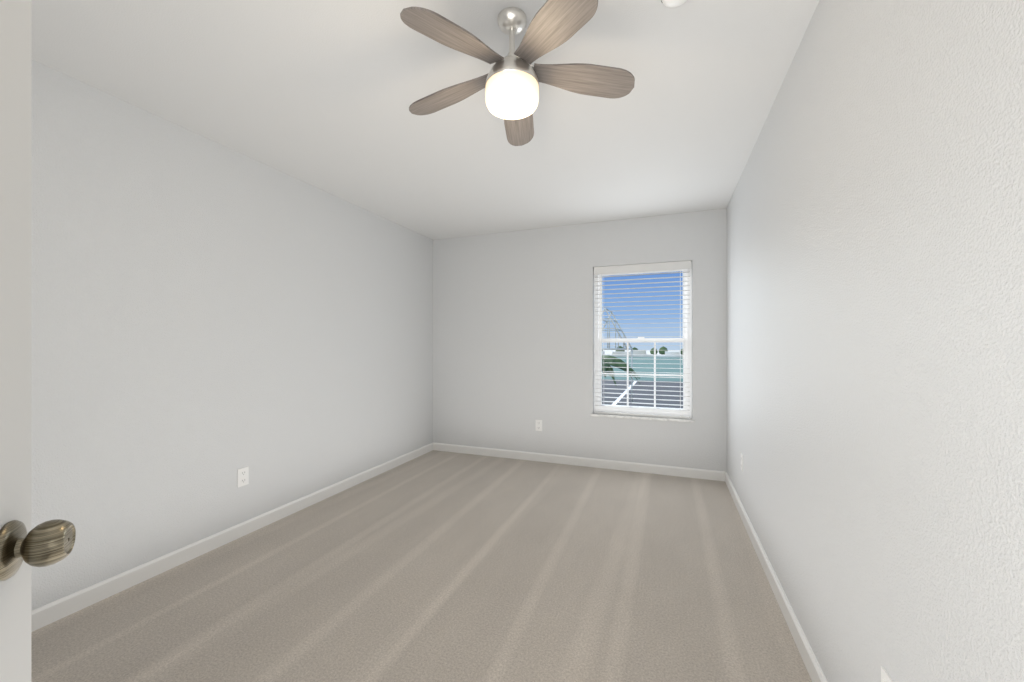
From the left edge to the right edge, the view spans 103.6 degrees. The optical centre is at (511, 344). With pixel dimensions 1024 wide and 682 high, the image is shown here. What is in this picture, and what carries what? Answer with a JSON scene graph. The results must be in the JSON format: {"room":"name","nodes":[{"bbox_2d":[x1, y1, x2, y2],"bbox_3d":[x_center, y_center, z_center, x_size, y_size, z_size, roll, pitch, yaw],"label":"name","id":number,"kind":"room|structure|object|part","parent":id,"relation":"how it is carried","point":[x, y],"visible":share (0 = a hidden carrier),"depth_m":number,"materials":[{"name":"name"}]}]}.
{"room":"empty bedroom","nodes":[
{"label":"empty bedroom","id":0,"kind":"room"},
{"bbox_2d":[31,59,432,610],"bbox_3d":[-1.756,0.000,2.723,0.160,2.440,4.590,0,0,21],"label":"wall","id":1,"kind":"structure","parent":0,"point":[209,317],"depth_m":2.29,"materials":[{"name":"white paint"}]},
{"bbox_2d":[31,443,432,631],"bbox_3d":[-1.674,1.177,2.692,0.014,0.085,4.270,0,0,21],"label":"baseboard","id":2,"kind":"structure","parent":1,"relation":"attached to","point":[52,612],"depth_m":2.27,"materials":[{"name":"white wood"}]},
{"bbox_2d":[237,466,248,486],"bbox_3d":[-1.720,0.845,2.581,0.007,0.114,0.070,0,0,21],"label":"electrical outlet","id":3,"kind":"object","parent":1,"relation":"attached to","point":[242,476],"visible":1,"depth_m":2.58,"materials":[{"name":"white plastic"}]},
{"bbox_2d":[31,450,811,681],"bbox_3d":[-0.261,1.270,2.154,3.360,0.100,4.590,0,0,21],"label":"floor","id":4,"kind":"structure","parent":0,"point":[437,566],"depth_m":1.96,"materials":[{"name":"beige carpet"}]},
{"bbox_2d":[31,0,819,239],"bbox_3d":[-0.261,-1.270,2.154,3.360,0.100,4.590,0,0,21],"label":"ceiling","id":5,"kind":"structure","parent":0,"point":[323,95],"depth_m":1.97,"materials":[{"name":"white paint"}]},
{"bbox_2d":[400,0,634,145],"bbox_3d":[-0.011,-1.052,1.523,0.892,0.336,0.876,0,0,21],"label":"ceiling fan","id":6,"kind":"object","parent":5,"relation":"hanging from","point":[511,80],"visible":1,"depth_m":1.45,"materials":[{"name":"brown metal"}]},
{"bbox_3d":[-0.168,-1.006,1.330,0.130,0.014,0.435,16,18,41],"label":"blade","id":7,"kind":"part","parent":6,"relation":"part of","materials":[{"name":"brown wood"}]},
{"bbox_3d":[-0.225,-1.006,1.609,0.435,0.014,0.130,-8,9,24],"label":"blade","id":8,"kind":"part","parent":6,"relation":"part of","materials":[{"name":"brown wood"}]},
{"bbox_3d":[0.025,-1.006,1.755,0.130,0.014,0.435,-12,-8,4],"label":"blade","id":9,"kind":"part","parent":6,"relation":"part of","materials":[{"name":"brown wood"}]},
{"bbox_3d":[0.115,-1.006,1.292,0.130,0.014,0.435,14,1,-28],"label":"blade","id":10,"kind":"part","parent":6,"relation":"part of","materials":[{"name":"brown wood"}]},
{"bbox_3d":[0.246,-1.006,1.518,0.435,0.014,0.130,7,-12,-2],"label":"blade","id":11,"kind":"part","parent":6,"relation":"part of","materials":[{"name":"brown wood"}]},
{"bbox_2d":[661,0,686,7],"bbox_3d":[0.563,-1.201,1.380,0.103,0.037,0.103,0,0,21],"label":"smoke detector","id":12,"kind":"object","parent":5,"relation":"attached to","point":[671,3],"visible":0.96,"depth_m":1.40,"materials":[{"name":"white plastic"}]},
{"bbox_2d":[433,209,726,471],"bbox_3d":[0.528,0.000,4.224,3.040,2.440,0.160,0,0,21],"label":"wall","id":13,"kind":"structure","parent":0,"point":[513,336],"depth_m":4.16,"materials":[{"name":"white paint"}]},
{"bbox_2d":[536,420,541,430],"bbox_3d":[0.281,0.845,4.228,0.070,0.114,0.007,0,0,21],"label":"electrical outlet","id":14,"kind":"object","parent":13,"relation":"attached to","point":[538,425],"visible":1,"depth_m":4.22,"materials":[{"name":"white plastic"}]},
{"bbox_2d":[433,443,724,480],"bbox_3d":[0.497,1.177,4.142,3.012,0.085,0.014,0,0,21],"label":"baseboard","id":15,"kind":"structure","parent":13,"relation":"attached to","point":[638,467],"depth_m":4.03,"materials":[{"name":"white wood"}]},
{"bbox_2d":[590,412,694,422],"bbox_3d":[1.246,0.701,3.904,0.950,0.023,0.117,0,0,21],"label":"window sill","id":16,"kind":"structure","parent":13,"relation":"attached to","point":[690,420],"depth_m":3.84,"materials":[{"name":"wood"}]},
{"bbox_2d":[594,262,691,417],"bbox_3d":[1.278,-0.045,3.989,0.910,1.470,0.065,0,0,21],"label":"window","id":17,"kind":"structure","parent":13,"relation":"in","point":[687,346],"depth_m":3.94,"materials":[{"name":"white plastic"}]},
{"bbox_2d":[594,261,690,418],"bbox_3d":[1.248,-0.046,3.910,0.894,1.464,0.064,0,0,21],"label":"window blind","id":18,"kind":"object","parent":17,"relation":"attached to","point":[665,266],"visible":0.98,"depth_m":3.89,"materials":[{"name":"white plastic"}]},
{"bbox_2d":[600,274,600,333],"bbox_3d":[0.876,-0.340,4.009,0.008,0.720,0.013,0,0,21],"label":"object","id":19,"kind":"structure","parent":18,"relation":"hanging from","point":[600,274],"depth_m":4.01,"materials":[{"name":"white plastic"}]},
{"bbox_2d":[680,270,680,416],"bbox_3d":[1.571,-0.033,3.761,0.002,1.405,0.002,0,0,21],"label":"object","id":20,"kind":"structure","parent":18,"relation":"hanging from","point":[680,327],"depth_m":3.76,"materials":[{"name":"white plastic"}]},
{"bbox_2d":[682,269,682,362],"bbox_3d":[1.583,-0.266,3.742,0.003,0.870,0.005,0,0,21],"label":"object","id":21,"kind":"structure","parent":18,"relation":"hanging from","point":[682,269],"depth_m":3.74,"materials":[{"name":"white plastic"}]},
{"bbox_2d":[727,0,1023,681],"bbox_3d":[1.235,0.000,1.584,0.160,2.440,4.590,0,0,21],"label":"wall","id":22,"kind":"structure","parent":0,"point":[875,322],"depth_m":0.98,"materials":[{"name":"white paint"}]},
{"bbox_2d":[741,453,742,471],"bbox_3d":[1.633,0.835,2.866,0.007,0.114,0.070,0,0,21],"label":"electrical outlet","id":23,"kind":"object","parent":22,"relation":"attached to","point":[741,462],"visible":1,"depth_m":2.85,"materials":[{"name":"white plastic"}]},
{"bbox_2d":[725,472,826,681],"bbox_3d":[1.153,1.177,1.615,0.014,0.085,4.270,0,0,21],"label":"baseboard","id":24,"kind":"structure","parent":22,"relation":"attached to","point":[813,668],"depth_m":1.84,"materials":[{"name":"white wood"}]},
{"bbox_2d":[881,666,892,681],"bbox_3d":[0.914,0.863,0.979,0.007,0.114,0.070,0,0,21],"label":"electrical outlet","id":25,"kind":"object","parent":22,"relation":"attached to","point":[885,677],"visible":1,"depth_m":0.99,"materials":[{"name":"white plastic"}]},
{"label":"outside","id":26,"kind":"structure","parent":0,"visible":0},
{"bbox_2d":[602,379,682,407],"bbox_3d":[10.598,4.870,27.828,300.000,0.500,50.445,0,0,21],"label":"road","id":27,"kind":"structure","parent":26,"point":[640,388],"depth_m":38.28,"materials":[{"name":"grey asphalt"}]},
{"bbox_2d":[602,308,632,401],"bbox_3d":[7.511,0.953,31.382,3.320,7.335,4.120,0,0,21],"label":"cage","id":28,"kind":"object","parent":27,"relation":"on","point":[609,330],"depth_m":32.64,"materials":[{"name":"grey metal"}]},
{"bbox_2d":[602,355,640,385],"bbox_3d":[3.024,2.530,14.874,3.396,4.381,3.910,0,0,21],"label":"palm","id":29,"kind":"object","parent":27,"relation":"on","point":[611,362],"depth_m":13.99,"materials":[{"name":"green plant"}]},
{"bbox_2d":[612,381,636,404],"bbox_3d":[10.091,4.610,36.820,0.670,0.001,32.004,0,0,21],"label":"road marking","id":30,"kind":"object","parent":27,"relation":"on","point":[621,396],"depth_m":35.98,"materials":[{"name":"white paint"}]},
{"bbox_2d":[602,357,682,381],"bbox_3d":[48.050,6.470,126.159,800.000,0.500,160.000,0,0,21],"label":"water","id":31,"kind":"structure","parent":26,"point":[667,364],"depth_m":106.00,"materials":[{"name":"teal liquid"}]},
{"bbox_3d":[-0.710,0.165,-0.037,0.930,2.110,0.176,0,0,21],"label":"door frame","id":32,"kind":"structure","parent":0,"visible":0},
{"bbox_2d":[0,0,30,681],"bbox_3d":[-0.517,0.199,0.251,0.035,2.018,0.762,0,0,-31],"label":"door","id":33,"kind":"structure","parent":32,"relation":"attached to","point":[15,310],"depth_m":0.55,"materials":[{"name":"white paint"}]},
{"bbox_2d":[0,519,75,580],"bbox_3d":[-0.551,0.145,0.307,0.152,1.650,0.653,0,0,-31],"label":"door knob","id":34,"kind":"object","parent":33,"relation":"attached to","point":[47,543],"depth_m":0.53,"materials":[{"name":"silver metal"}]},
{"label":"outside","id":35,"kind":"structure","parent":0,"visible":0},
{"bbox_2d":[603,350,681,356],"bbox_3d":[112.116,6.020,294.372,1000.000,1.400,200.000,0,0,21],"label":"shore","id":36,"kind":"structure","parent":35,"point":[608,352],"depth_m":208.32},
{"bbox_2d":[602,350,679,354],"bbox_3d":[75.614,4.021,211.968,593.604,2.598,8.000,0,0,21],"label":"houses","id":37,"kind":"structure","parent":36,"relation":"on","point":[644,352],"depth_m":211.07},
{"bbox_2d":[602,346,681,354],"bbox_3d":[80.143,2.963,218.834,672.132,4.913,10.944,0,0,21],"label":"trees","id":38,"kind":"object","parent":36,"relation":"on","point":[663,349],"depth_m":220.38,"materials":[{"name":"green plant"}]}
]}

